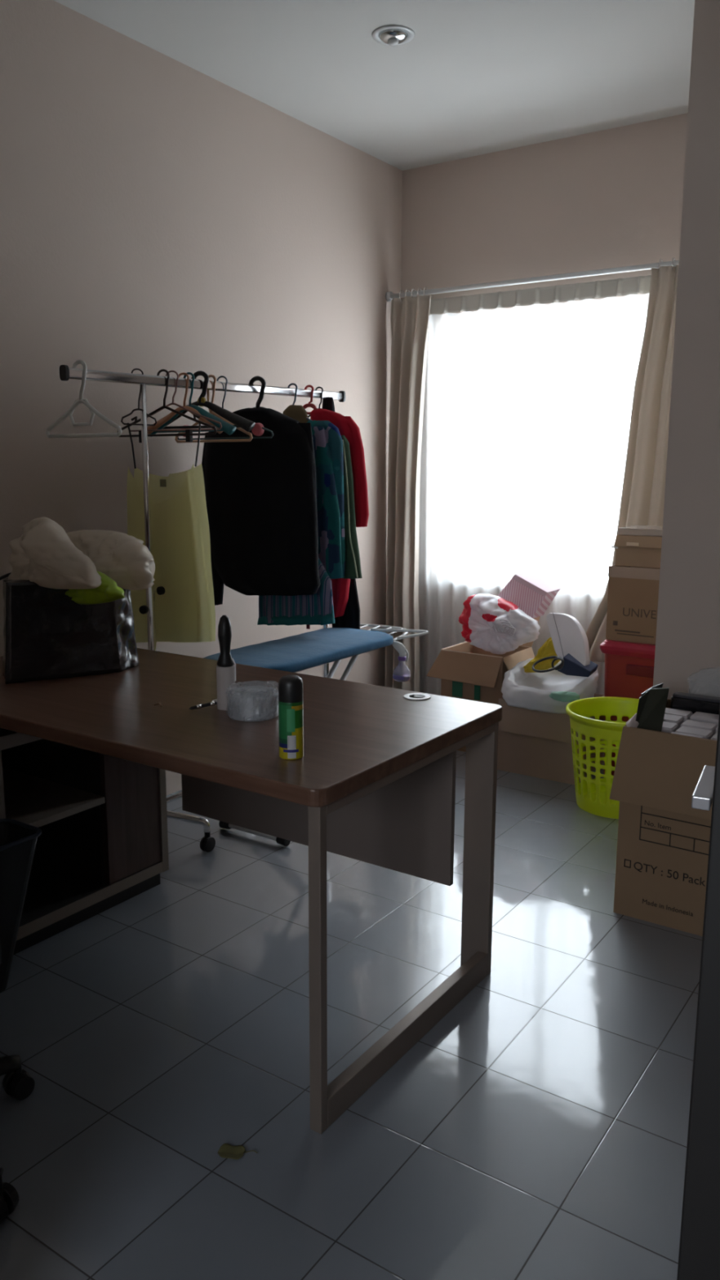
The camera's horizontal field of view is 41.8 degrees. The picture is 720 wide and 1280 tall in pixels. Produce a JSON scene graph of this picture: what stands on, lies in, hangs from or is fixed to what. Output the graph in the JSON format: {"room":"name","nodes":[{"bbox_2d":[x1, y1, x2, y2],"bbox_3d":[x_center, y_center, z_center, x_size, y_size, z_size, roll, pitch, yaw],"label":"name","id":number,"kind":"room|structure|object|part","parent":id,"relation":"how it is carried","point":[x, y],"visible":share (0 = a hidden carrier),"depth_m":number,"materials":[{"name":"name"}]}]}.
{"room":"utility room","nodes":[
{"label":"utility room","id":0,"kind":"room"},
{"bbox_2d":[0,0,402,795],"bbox_3d":[-1.457,-0.618,2.889,0.120,2.890,6.050,7,12,34],"label":"wall","id":1,"kind":"structure","parent":0,"point":[157,214],"depth_m":3.63,"materials":[{"name":"paint"}]},
{"bbox_2d":[0,748,702,1279],"bbox_3d":[0.176,1.060,2.056,4.050,0.100,6.050,7,12,34],"label":"floor","id":2,"kind":"structure","parent":0,"point":[538,1130],"depth_m":2.13,"materials":[{"name":"tile"}]},
{"bbox_2d":[0,942,35,1222],"bbox_3d":[-0.924,0.520,1.763,0.630,1.059,0.619,7,12,34],"label":"office chair","id":3,"kind":"object","parent":2,"relation":"on","point":[19,1084],"visible":1,"depth_m":2.04,"materials":[{"name":"black plastic"}]},
{"bbox_3d":[-0.968,0.611,1.764,0.440,0.080,0.440,7,12,34],"label":"seat","id":4,"kind":"part","parent":3,"relation":"part of","materials":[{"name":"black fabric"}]},
{"bbox_3d":[-0.802,0.945,1.773,0.306,0.086,0.047,4,11,22],"label":"star leg","id":5,"kind":"part","parent":3,"relation":"part of","materials":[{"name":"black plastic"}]},
{"bbox_3d":[-0.845,0.914,1.942,0.047,0.086,0.306,9,13,39],"label":"star leg","id":6,"kind":"part","parent":3,"relation":"part of","materials":[{"name":"black plastic"}]},
{"bbox_2d":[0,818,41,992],"bbox_3d":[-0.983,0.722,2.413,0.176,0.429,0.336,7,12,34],"label":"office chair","id":7,"kind":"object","parent":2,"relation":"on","point":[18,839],"visible":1,"depth_m":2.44,"materials":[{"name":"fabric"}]},
{"bbox_2d":[0,728,168,955],"bbox_3d":[-1.285,0.558,2.663,0.600,0.660,1.434,7,12,34],"label":"base cabinet","id":8,"kind":"object","parent":2,"relation":"on","point":[102,843],"visible":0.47,"depth_m":2.94,"materials":[{"name":"brown wood"}]},
{"bbox_2d":[2,767,104,827],"bbox_3d":[-1.120,0.480,2.895,0.598,0.020,0.344,7,12,34],"label":"shelf","id":9,"kind":"object","parent":8,"relation":"attached to","point":[32,797],"depth_m":2.86,"materials":[{"name":"brown wood"}]},
{"bbox_3d":[-0.724,0.486,2.976,0.024,0.521,0.217,7,12,34],"label":"door panel","id":10,"kind":"part","parent":8,"relation":"part of","materials":[{"name":"brown wood"}]},
{"bbox_3d":[-0.887,0.431,3.231,0.600,0.612,0.026,7,12,34],"label":"panel","id":11,"kind":"part","parent":8,"relation":"part of","materials":[{"name":"brown wood"}]},
{"bbox_2d":[59,364,345,852],"bbox_3d":[-0.500,-0.146,3.662,0.428,1.691,1.494,7,12,34],"label":"clothes rack","id":12,"kind":"object","parent":2,"relation":"on","point":[207,843],"visible":0.37,"depth_m":3.31,"materials":[{"name":"silver metal"}]},
{"bbox_2d":[45,360,122,438],"bbox_3d":[-0.881,-0.761,2.979,0.360,0.237,0.014,7,12,34],"label":"clothes hanger","id":13,"kind":"object","parent":12,"relation":"hanging from","point":[93,411],"visible":0.98,"depth_m":2.97,"materials":[{"name":"white plastic"}]},
{"bbox_2d":[120,368,156,426],"bbox_3d":[-0.746,-0.817,3.171,0.133,0.186,0.006,-8,13,-39],"label":"clothes hanger","id":14,"kind":"object","parent":12,"relation":"hanging from","point":[135,369],"visible":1,"depth_m":3.17,"materials":[{"name":"brown plastic"}]},
{"bbox_3d":[-0.750,-0.105,3.270,0.030,0.030,0.016,3,11,16],"label":"knob","id":15,"kind":"part","parent":12,"relation":"part of","materials":[{"name":"black plastic"}]},
{"bbox_3d":[-0.734,-0.524,3.243,0.021,0.685,0.021,7,12,34],"label":"post","id":16,"kind":"part","parent":12,"relation":"part of","materials":[{"name":"silver metal"}]},
{"bbox_3d":[-0.737,0.196,3.374,0.029,0.800,0.029,7,12,34],"label":"post","id":17,"kind":"part","parent":12,"relation":"part of","materials":[{"name":"silver metal"}]},
{"bbox_3d":[-0.707,-0.175,3.348,0.030,0.030,0.016,7,12,34],"label":"knob","id":18,"kind":"part","parent":12,"relation":"part of","materials":[{"name":"black plastic"}]},
{"bbox_2d":[117,368,217,443],"bbox_3d":[-0.679,-0.811,3.271,0.486,0.247,0.016,7,12,34],"label":"clothes hanger","id":19,"kind":"object","parent":12,"relation":"hanging from","point":[188,434],"visible":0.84,"depth_m":3.24,"materials":[{"name":"brown plastic"}]},
{"bbox_2d":[126,422,215,642],"bbox_3d":[-0.686,-0.364,3.345,0.442,0.801,0.077,7,12,34],"label":"dress","id":20,"kind":"object","parent":19,"relation":"hanging from","point":[185,612],"visible":0.83,"depth_m":3.32,"materials":[{"name":"yellow-green fabric"},{"name":"white fabric"},{"name":"black plastic buttons"}]},
{"bbox_3d":[-0.463,0.532,3.880,0.019,0.019,1.033,7,12,34],"label":"rail","id":21,"kind":"part","parent":12,"relation":"part of","materials":[{"name":"silver metal"}]},
{"bbox_2d":[130,370,222,431],"bbox_3d":[-0.655,-0.837,3.301,0.414,0.206,0.007,6,12,27],"label":"clothes hanger","id":22,"kind":"object","parent":12,"relation":"hanging from","point":[169,371],"visible":0.84,"depth_m":3.28,"materials":[{"name":"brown plastic"}]},
{"bbox_2d":[147,372,222,434],"bbox_3d":[-0.624,-0.839,3.347,0.315,0.214,0.033,4,11,20],"label":"clothes hanger","id":23,"kind":"object","parent":12,"relation":"hanging from","point":[159,423],"visible":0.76,"depth_m":3.34,"materials":[{"name":"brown plastic"}]},
{"bbox_2d":[150,372,236,435],"bbox_3d":[-0.609,-0.842,3.370,0.433,0.223,0.032,8,13,36],"label":"clothes hanger","id":24,"kind":"object","parent":12,"relation":"hanging from","point":[228,428],"visible":0.67,"depth_m":3.33,"materials":[{"name":"teal plastic"}]},
{"bbox_3d":[-0.497,-0.944,3.517,0.024,0.054,1.470,7,12,34],"label":"rail","id":25,"kind":"part","parent":12,"relation":"part of","materials":[{"name":"silver metal"}]},
{"bbox_2d":[162,370,255,431],"bbox_3d":[-0.577,-0.861,3.413,0.455,0.219,0.039,6,12,28],"label":"clothes hanger","id":26,"kind":"object","parent":12,"relation":"hanging from","point":[238,421],"visible":0.74,"depth_m":3.38,"materials":[{"name":"black plastic"}]},
{"bbox_2d":[174,374,253,443],"bbox_3d":[-0.545,-0.849,3.463,0.417,0.241,0.011,8,13,38],"label":"clothes hanger","id":27,"kind":"object","parent":12,"relation":"hanging from","point":[211,411],"visible":0.66,"depth_m":3.44,"materials":[{"name":"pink plastic"}]},
{"bbox_2d":[177,375,273,439],"bbox_3d":[-0.512,-0.864,3.509,0.484,0.230,0.022,7,12,34],"label":"clothes hanger","id":28,"kind":"object","parent":12,"relation":"hanging from","point":[258,429],"visible":0.44,"depth_m":3.46,"materials":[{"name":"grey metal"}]},
{"bbox_2d":[248,376,266,408],"bbox_3d":[-0.398,-0.910,3.670,0.416,0.225,0.038,7,12,34],"label":"clothes hanger","id":29,"kind":"object","parent":12,"relation":"hanging from","point":[254,379],"visible":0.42,"depth_m":3.65,"materials":[{"name":"black plastic"}]},
{"bbox_2d":[201,407,320,605],"bbox_3d":[-0.401,-0.513,3.745,0.583,0.796,0.120,7,12,34],"label":"jacket","id":30,"kind":"object","parent":29,"relation":"hanging from","point":[260,494],"visible":0.88,"depth_m":3.67,"materials":[{"name":"fabric"}]},
{"bbox_2d":[257,557,335,629],"bbox_3d":[-0.268,-0.456,3.818,0.388,0.829,0.090,7,12,34],"label":"dress","id":31,"kind":"object","parent":12,"relation":"hanging from","point":[317,608],"visible":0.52,"depth_m":3.82,"materials":[{"name":"teal fabric"}]},
{"bbox_2d":[287,382,311,420],"bbox_3d":[-0.274,-0.940,3.849,0.356,0.210,0.009,7,12,34],"label":"clothes hanger","id":32,"kind":"object","parent":12,"relation":"hanging from","point":[291,384],"visible":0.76,"depth_m":3.83,"materials":[{"name":"grey metal"}]},
{"bbox_2d":[282,404,345,578],"bbox_3d":[-0.192,-0.602,3.844,0.322,0.700,0.089,7,12,34],"label":"shirt","id":33,"kind":"object","parent":32,"relation":"hanging from","point":[327,441],"visible":0.58,"depth_m":3.77,"materials":[{"name":"teal fabric"}]},
{"bbox_2d":[302,384,318,414],"bbox_3d":[-0.212,-0.967,3.936,0.378,0.190,0.012,7,12,34],"label":"clothes hanger","id":34,"kind":"object","parent":12,"relation":"hanging from","point":[309,404],"visible":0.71,"depth_m":3.92,"materials":[{"name":"red plastic"}]},
{"bbox_2d":[310,408,368,617],"bbox_3d":[-0.087,-0.525,3.948,0.282,0.871,0.069,7,12,34],"label":"shirt","id":35,"kind":"object","parent":34,"relation":"hanging from","point":[346,425],"visible":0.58,"depth_m":3.86,"materials":[{"name":"fabric"}]},
{"bbox_2d":[340,435,362,578],"bbox_3d":[-0.058,-0.538,3.843,0.158,0.580,0.059,7,12,34],"label":"shirt","id":36,"kind":"object","parent":34,"relation":"hanging from","point":[353,564],"visible":0.63,"depth_m":3.83,"materials":[{"name":"green fabric"}]},
{"bbox_2d":[307,386,323,417],"bbox_3d":[-0.172,-0.982,3.992,0.255,0.176,0.008,7,12,34],"label":"clothes hanger","id":37,"kind":"object","parent":12,"relation":"hanging from","point":[319,387],"visible":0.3,"depth_m":3.98,"materials":[{"name":"black plastic"}]},
{"bbox_2d":[322,396,359,629],"bbox_3d":[-0.078,-0.503,4.025,0.189,1.045,0.052,7,12,34],"label":"trousers","id":38,"kind":"object","parent":37,"relation":"hanging from","point":[350,619],"visible":0.28,"depth_m":4.04,"materials":[{"name":"fabric"}]},
{"bbox_3d":[-0.154,0.045,4.213,0.029,0.800,0.029,7,12,34],"label":"post","id":39,"kind":"part","parent":12,"relation":"part of","materials":[{"name":"silver metal"}]},
{"bbox_2d":[217,1142,257,1159],"bbox_3d":[-0.246,1.031,1.899,0.080,0.011,0.041,-1,10,-5],"label":"dry leaf","id":40,"kind":"object","parent":2,"relation":"on","point":[226,1150],"visible":1,"depth_m":1.90,"materials":[{"name":"plant"}]},
{"bbox_2d":[0,648,502,1133],"bbox_3d":[-0.526,0.512,2.665,1.642,0.754,0.817,7,12,34],"label":"desk","id":41,"kind":"object","parent":2,"relation":"on","point":[374,780],"visible":0.93,"depth_m":2.40,"materials":[{"name":"brown wood"}]},
{"bbox_2d":[0,572,138,684],"bbox_3d":[-0.897,-0.058,2.844,0.433,0.304,0.218,-6,12,-32],"label":"shopping bag","id":42,"kind":"object","parent":41,"relation":"on","point":[47,634],"visible":0.79,"depth_m":2.75,"materials":[{"name":"black plastic"}]},
{"bbox_3d":[-1.001,-0.178,2.822,0.039,0.060,0.269,9,13,38],"label":"handle","id":43,"kind":"part","parent":42,"relation":"part of","materials":[{"name":"black plastic"}]},
{"bbox_2d":[8,516,101,589],"bbox_3d":[-0.888,-0.244,2.701,0.344,0.212,0.165,7,12,34],"label":"plastic bundle","id":44,"kind":"object","parent":42,"relation":"in","point":[44,554],"visible":0.93,"depth_m":2.66,"materials":[{"name":"beige plastic"}]},
{"bbox_2d":[65,570,124,604],"bbox_3d":[-0.800,-0.152,2.743,0.324,0.105,0.078,7,12,34],"label":"plastic bag","id":45,"kind":"object","parent":42,"relation":"in","point":[108,590],"visible":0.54,"depth_m":2.69,"materials":[{"name":"green plastic"}]},
{"bbox_2d":[66,529,155,590],"bbox_3d":[-0.797,-0.248,2.884,0.402,0.172,0.203,7,12,34],"label":"plastic bundle","id":46,"kind":"object","parent":42,"relation":"in","point":[124,558],"visible":0.65,"depth_m":2.79,"materials":[{"name":"beige plastic"}]},
{"bbox_2d":[189,698,217,710],"bbox_3d":[-0.397,0.165,2.429,0.095,0.020,0.011,-7,13,-34],"label":"pen","id":47,"kind":"object","parent":41,"relation":"on","point":[213,702],"visible":0.85,"depth_m":2.42,"materials":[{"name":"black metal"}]},
{"bbox_2d":[216,614,235,710],"bbox_3d":[-0.344,0.057,2.411,0.047,0.243,0.047,-5,12,-27],"label":"roller","id":48,"kind":"object","parent":41,"relation":"on","point":[225,668],"visible":0.91,"depth_m":2.40,"materials":[{"name":"white plastic"}]},
{"bbox_3d":[-0.344,0.002,2.401,0.044,0.131,0.044,7,12,34],"label":"handle","id":49,"kind":"part","parent":48,"relation":"part of","materials":[{"name":"black plastic"}]},
{"bbox_2d":[227,685,278,721],"bbox_3d":[-0.266,0.149,2.364,0.138,0.081,0.142,7,12,34],"label":"tape roll","id":50,"kind":"object","parent":41,"relation":"on","point":[255,703],"visible":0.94,"depth_m":2.31,"materials":[{"name":"clear plastic"}]},
{"bbox_2d":[278,675,303,759],"bbox_3d":[-0.147,0.163,2.014,0.053,0.178,0.054,7,12,34],"label":"spray can","id":51,"kind":"object","parent":41,"relation":"on","point":[291,701],"visible":1,"depth_m":1.99,"materials":[{"name":"green metal"}]},
{"bbox_3d":[-0.146,0.170,1.989,0.017,0.050,0.001,0,10,-3],"label":"text panel","id":52,"kind":"part","parent":51,"relation":"part of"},
{"bbox_3d":[-0.144,0.227,1.999,0.018,0.050,0.002,-1,10,-6],"label":"label panel","id":53,"kind":"part","parent":51,"relation":"part of","materials":[{"name":"white paper"}]},
{"bbox_3d":[-0.085,0.673,1.911,0.030,0.713,0.023,7,12,34],"label":"leg","id":54,"kind":"part","parent":41,"relation":"part of","materials":[{"name":"beige metal"}]},
{"bbox_3d":[-0.160,0.382,2.707,0.972,0.428,0.018,7,12,34],"label":"modesty panel","id":55,"kind":"part","parent":41,"relation":"part of","materials":[{"name":"brown wood"}]},
{"bbox_3d":[0.128,0.936,2.276,0.030,0.066,0.734,7,12,34],"label":"foot rail","id":56,"kind":"part","parent":41,"relation":"part of","materials":[{"name":"beige metal"}]},
{"bbox_3d":[0.126,0.278,2.159,0.040,0.023,0.734,7,12,34],"label":"rail","id":57,"kind":"part","parent":41,"relation":"part of","materials":[{"name":"brown wood"}]},
{"bbox_3d":[0.321,0.559,2.540,0.083,0.713,0.023,7,12,34],"label":"leg","id":58,"kind":"part","parent":41,"relation":"part of","materials":[{"name":"beige metal"}]},
{"bbox_2d":[204,623,428,846],"bbox_3d":[-0.194,0.356,3.677,0.420,0.696,1.212,7,12,34],"label":"ironing board","id":59,"kind":"object","parent":2,"relation":"on","point":[308,650],"visible":0.58,"depth_m":3.59,"materials":[{"name":"blue fabric"}]},
{"bbox_3d":[-0.229,0.352,3.742,0.022,0.611,0.635,7,12,33],"label":"leg","id":60,"kind":"part","parent":59,"relation":"part of","materials":[{"name":"silver metal"}]},
{"bbox_3d":[-0.259,0.078,3.585,0.240,0.016,0.830,7,12,34],"label":"board frame","id":61,"kind":"part","parent":59,"relation":"part of","materials":[{"name":"silver metal"}]},
{"bbox_3d":[-0.174,0.359,3.705,0.022,0.611,0.635,7,13,34],"label":"leg","id":62,"kind":"part","parent":59,"relation":"part of","materials":[{"name":"silver metal"}]},
{"bbox_2d":[391,640,410,681],"bbox_3d":[0.172,0.090,3.866,0.077,0.162,0.076,-1,10,-9],"label":"spray bottle","id":63,"kind":"object","parent":59,"relation":"hanging from","point":[401,649],"visible":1,"depth_m":3.85,"materials":[{"name":"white plastic"}]},
{"bbox_2d":[426,616,540,758],"bbox_3d":[0.623,0.202,4.650,0.440,0.661,0.420,7,12,34],"label":"cardboard box","id":64,"kind":"object","parent":2,"relation":"on","point":[466,671],"visible":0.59,"depth_m":4.52,"materials":[{"name":"brown cardboard"}]},
{"bbox_2d":[458,593,540,654],"bbox_3d":[0.657,-0.070,4.476,0.388,0.287,0.211,7,12,34],"label":"bag","id":65,"kind":"object","parent":64,"relation":"in","point":[495,624],"visible":1,"depth_m":4.43,"materials":[{"name":"white plastic"}]},
{"bbox_3d":[0.669,-0.060,4.370,0.118,0.075,0.028,7,12,34],"label":"coiled cord","id":66,"kind":"part","parent":65,"relation":"part of","materials":[{"name":"white plastic"}]},
{"bbox_2d":[497,570,560,618],"bbox_3d":[0.809,-0.220,4.558,0.287,0.213,0.132,9,13,39],"label":"striped box","id":67,"kind":"object","parent":64,"relation":"in","point":[533,594],"visible":0.9,"depth_m":4.51,"materials":[{"name":"pink cardboard"}]},
{"bbox_3d":[0.847,-0.272,4.535,0.211,0.103,0.104,9,14,40],"label":"lid","id":68,"kind":"part","parent":67,"relation":"part of","materials":[{"name":"cardboard"}]},
{"bbox_2d":[497,693,604,785],"bbox_3d":[0.882,0.426,4.334,0.391,0.335,0.365,7,12,34],"label":"cardboard box","id":69,"kind":"object","parent":2,"relation":"on","point":[531,743],"visible":0.55,"depth_m":4.20,"materials":[{"name":"brown cardboard"}]},
{"bbox_2d":[501,657,598,713],"bbox_3d":[0.863,0.197,4.272,0.433,0.178,0.387,7,12,34],"label":"plastic bag","id":70,"kind":"object","parent":69,"relation":"on","point":[520,689],"visible":0.65,"depth_m":4.21,"materials":[{"name":"white plastic"}]},
{"bbox_2d":[523,637,559,672],"bbox_3d":[0.837,0.071,4.334,0.190,0.179,0.066,7,12,34],"label":"cloth","id":71,"kind":"object","parent":70,"relation":"in","point":[547,650],"visible":0.81,"depth_m":4.31,"materials":[{"name":"yellow fabric"}]},
{"bbox_2d":[532,656,564,672],"bbox_3d":[0.835,0.106,4.177,0.152,0.071,0.090,7,12,34],"label":"cable","id":72,"kind":"object","parent":70,"relation":"in","point":[560,666],"visible":1,"depth_m":4.15,"materials":[{"name":"plastic"}]},
{"bbox_2d":[548,691,579,702],"bbox_3d":[0.877,0.241,4.043,0.139,0.045,0.037,7,12,34],"label":"scrap","id":73,"kind":"object","parent":70,"relation":"in","point":[564,696],"visible":0.94,"depth_m":4.03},
{"bbox_2d":[546,612,590,666],"bbox_3d":[0.937,-0.003,4.243,0.114,0.220,0.258,-6,12,-32],"label":"panel","id":74,"kind":"object","parent":70,"relation":"in","point":[567,634],"visible":0.96,"depth_m":4.23,"materials":[{"name":"plastic"}]},
{"bbox_2d":[557,653,598,676],"bbox_3d":[0.965,0.106,4.179,0.162,0.098,0.070,7,12,34],"label":"pouch","id":75,"kind":"object","parent":70,"relation":"in","point":[571,666],"visible":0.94,"depth_m":4.16,"materials":[{"name":"fabric"}]},
{"bbox_2d":[565,697,639,818],"bbox_3d":[1.057,0.480,3.844,0.444,0.406,0.444,7,12,34],"label":"laundry basket","id":76,"kind":"object","parent":2,"relation":"on","point":[593,795],"visible":0.5,"depth_m":3.79,"materials":[{"name":"plastic"}]},
{"bbox_2d":[600,639,655,775],"bbox_3d":[1.319,0.305,4.207,0.435,0.622,0.353,7,12,34],"label":"tub","id":77,"kind":"object","parent":2,"relation":"on","point":[628,666],"visible":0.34,"depth_m":4.09,"materials":[{"name":"red plastic"}]},
{"bbox_3d":[1.321,0.027,4.157,0.435,0.057,0.350,7,12,34],"label":"lid","id":78,"kind":"part","parent":77,"relation":"part of","materials":[{"name":"red plastic"}]},
{"bbox_2d":[605,564,660,644],"bbox_3d":[1.312,-0.162,4.121,0.382,0.325,0.274,7,12,34],"label":"cardboard box","id":79,"kind":"object","parent":77,"relation":"on","point":[633,591],"visible":0.31,"depth_m":4.06,"materials":[{"name":"brown cardboard"}]},
{"bbox_2d":[613,620,653,637],"bbox_3d":[1.179,-0.047,4.069,0.180,0.057,0.002,7,12,34],"label":"print","id":80,"kind":"object","parent":79,"relation":"attached to","point":[621,628],"depth_m":4.07},
{"bbox_2d":[611,524,662,568],"bbox_3d":[1.310,-0.401,4.066,0.373,0.162,0.275,7,12,34],"label":"cardboard box","id":81,"kind":"object","parent":79,"relation":"on","point":[637,545],"visible":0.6,"depth_m":4.01,"materials":[{"name":"brown cardboard"}]},
{"bbox_3d":[1.324,-0.467,4.058,0.355,0.030,0.243,7,12,34],"label":"clear lid","id":82,"kind":"part","parent":81,"relation":"part of","materials":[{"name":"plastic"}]},
{"bbox_3d":[1.226,0.136,4.038,0.170,0.045,0.023,7,12,34],"label":"handle","id":83,"kind":"part","parent":77,"relation":"part of","materials":[{"name":"red plastic"}]},
{"bbox_2d":[609,698,717,936],"bbox_3d":[1.085,0.549,2.929,0.484,0.600,0.455,7,12,34],"label":"carton","id":84,"kind":"object","parent":2,"relation":"on","point":[663,842],"visible":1,"depth_m":2.81,"materials":[{"name":"brown cardboard"}]},
{"bbox_2d":[626,713,639,727],"bbox_3d":[0.837,0.258,2.882,0.046,0.075,0.123,7,12,34],"label":"scrap","id":85,"kind":"object","parent":84,"relation":"in","point":[632,722],"visible":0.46,"depth_m":2.84,"materials":[{"name":"white paper"}]},
{"bbox_2d":[670,691,719,715],"bbox_3d":[1.204,0.359,3.039,0.410,0.334,0.045,7,12,34],"label":"case","id":86,"kind":"object","parent":84,"relation":"in","point":[694,703],"visible":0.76,"depth_m":3.07,"materials":[{"name":"black plastic"}]},
{"bbox_3d":[1.205,0.200,3.010,0.400,0.010,0.043,7,12,34],"label":"edge trim","id":87,"kind":"part","parent":86,"relation":"part of","materials":[{"name":"black plastic"}]},
{"bbox_3d":[1.079,0.606,2.919,0.422,0.475,0.325,7,12,34],"label":"carton","id":88,"kind":"object","parent":84,"relation":"in","visible":0},
{"bbox_2d":[661,721,678,733],"bbox_3d":[0.925,0.300,2.922,0.099,0.085,0.073,7,12,34],"label":"packet","id":89,"kind":"object","parent":88,"relation":"on","point":[667,726],"visible":0.21,"depth_m":2.88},
{"bbox_2d":[663,713,684,728],"bbox_3d":[0.966,0.284,2.989,0.099,0.085,0.074,7,12,34],"label":"packet","id":90,"kind":"object","parent":88,"relation":"on","point":[679,720],"visible":0.22,"depth_m":2.96,"materials":[{"name":"white paper"}]},
{"bbox_2d":[664,707,693,722],"bbox_3d":[1.016,0.273,3.051,0.098,0.085,0.072,7,12,34],"label":"packet","id":91,"kind":"object","parent":88,"relation":"on","point":[686,714],"visible":0.23,"depth_m":3.03,"materials":[{"name":"white paper"}]},
{"bbox_2d":[671,732,703,737],"bbox_3d":[0.962,0.328,2.803,0.098,0.085,0.072,7,12,34],"label":"packet","id":92,"kind":"object","parent":88,"relation":"on","point":[688,735],"visible":0.15,"depth_m":2.81,"materials":[{"name":"white paper"}]},
{"bbox_2d":[675,726,713,739],"bbox_3d":[1.012,0.317,2.865,0.099,0.085,0.073,7,12,34],"label":"packet","id":93,"kind":"object","parent":88,"relation":"on","point":[706,734],"visible":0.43,"depth_m":2.85,"materials":[{"name":"white paper"}]},
{"bbox_2d":[680,720,717,735],"bbox_3d":[1.052,0.302,2.933,0.099,0.085,0.074,7,12,34],"label":"packet","id":94,"kind":"object","parent":88,"relation":"on","point":[690,723],"visible":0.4,"depth_m":2.91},
{"bbox_2d":[689,711,719,725],"bbox_3d":[1.103,0.282,2.992,0.098,0.085,0.072,7,12,34],"label":"packet","id":95,"kind":"object","parent":88,"relation":"on","point":[697,716],"visible":0.34,"depth_m":2.97,"materials":[{"name":"white paper"}]},
{"bbox_2d":[710,732,717,740],"bbox_3d":[1.099,0.330,2.807,0.099,0.085,0.073,7,12,34],"label":"packet","id":96,"kind":"object","parent":88,"relation":"on","point":[714,737],"visible":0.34,"depth_m":2.80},
{"bbox_3d":[0.875,0.322,2.862,0.098,0.085,0.072,7,12,34],"label":"packet","id":97,"kind":"object","parent":88,"relation":"on","visible":0},
{"bbox_2d":[635,683,669,731],"bbox_3d":[0.895,0.228,2.874,0.158,0.169,0.062,-8,13,-37],"label":"folder","id":98,"kind":"object","parent":97,"relation":"on","point":[652,702],"visible":0.8,"depth_m":2.86,"materials":[{"name":"black plastic"}]},
{"bbox_2d":[53,0,694,170],"bbox_3d":[0.187,-1.881,1.518,4.050,0.100,6.050,7,12,34],"label":"ceiling","id":99,"kind":"structure","parent":0,"point":[474,77],"depth_m":3.59,"materials":[{"name":"paint"}]},
{"bbox_2d":[372,24,414,46],"bbox_3d":[0.119,-2.155,3.385,0.154,0.036,0.154,7,12,34],"label":"recessed light","id":100,"kind":"object","parent":99,"relation":"in","point":[393,35],"visible":1,"depth_m":3.36,"materials":[{"name":"metal"}]},
{"bbox_3d":[0.119,-2.144,3.387,0.040,0.014,0.040,7,12,34],"label":"bulb","id":101,"kind":"part","parent":100,"relation":"part of","materials":[{"name":"clear glass"}]},
{"bbox_2d":[400,113,688,314],"bbox_3d":[1.558,-0.878,4.378,3.150,2.890,0.150,7,12,34],"label":"wall","id":102,"kind":"structure","parent":0,"point":[612,197],"depth_m":4.53,"materials":[{"name":"paint"}]},
{"bbox_2d":[385,260,679,302],"bbox_3d":[0.927,-1.710,4.480,1.821,0.060,0.154,7,12,34],"label":"curtain rod","id":103,"kind":"object","parent":102,"relation":"attached to","point":[389,295],"visible":0.83,"depth_m":4.47,"materials":[{"name":"silver metal"}]},
{"bbox_2d":[385,286,431,692],"bbox_3d":[0.249,-0.718,5.032,0.246,2.209,0.124,6,12,29],"label":"curtain","id":104,"kind":"object","parent":103,"relation":"hanging from","point":[409,317],"visible":0.91,"depth_m":5.00,"materials":[{"name":"beige fabric"}]},
{"bbox_2d":[418,275,651,695],"bbox_3d":[0.981,-0.645,4.671,1.620,2.122,0.062,7,12,34],"label":"sheer curtain","id":105,"kind":"object","parent":103,"relation":"hanging from","point":[527,410],"visible":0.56,"depth_m":4.73,"materials":[{"name":"white fabric"}]},
{"bbox_2d":[586,257,679,662],"bbox_3d":[1.316,-0.776,4.290,0.585,1.818,0.135,7,12,34],"label":"curtain","id":106,"kind":"object","parent":103,"relation":"hanging from","point":[643,489],"visible":0.35,"depth_m":4.24,"materials":[{"name":"beige fabric"}]},
{"bbox_2d":[653,0,719,698],"bbox_3d":[1.930,-0.684,3.323,1.324,2.890,1.200,7,12,34],"label":"wall","id":107,"kind":"structure","parent":0,"point":[687,652],"depth_m":3.14,"materials":[{"name":"paint"}]},
{"bbox_3d":[-0.458,-0.229,0.781,3.950,2.890,0.120,7,12,34],"label":"wall","id":108,"kind":"structure","parent":0,"visible":0},
{"bbox_2d":[676,707,719,1279],"bbox_3d":[0.353,0.150,0.911,0.102,2.080,0.873,5,11,24],"label":"door","id":109,"kind":"structure","parent":108,"relation":"in","point":[699,1258],"depth_m":0.52,"materials":[{"name":"metal"}]},
{"bbox_3d":[0.465,0.196,1.263,0.023,0.017,0.143,5,11,25],"label":"handle","id":110,"kind":"part","parent":109,"relation":"part of","materials":[{"name":"metal"}]}
]}

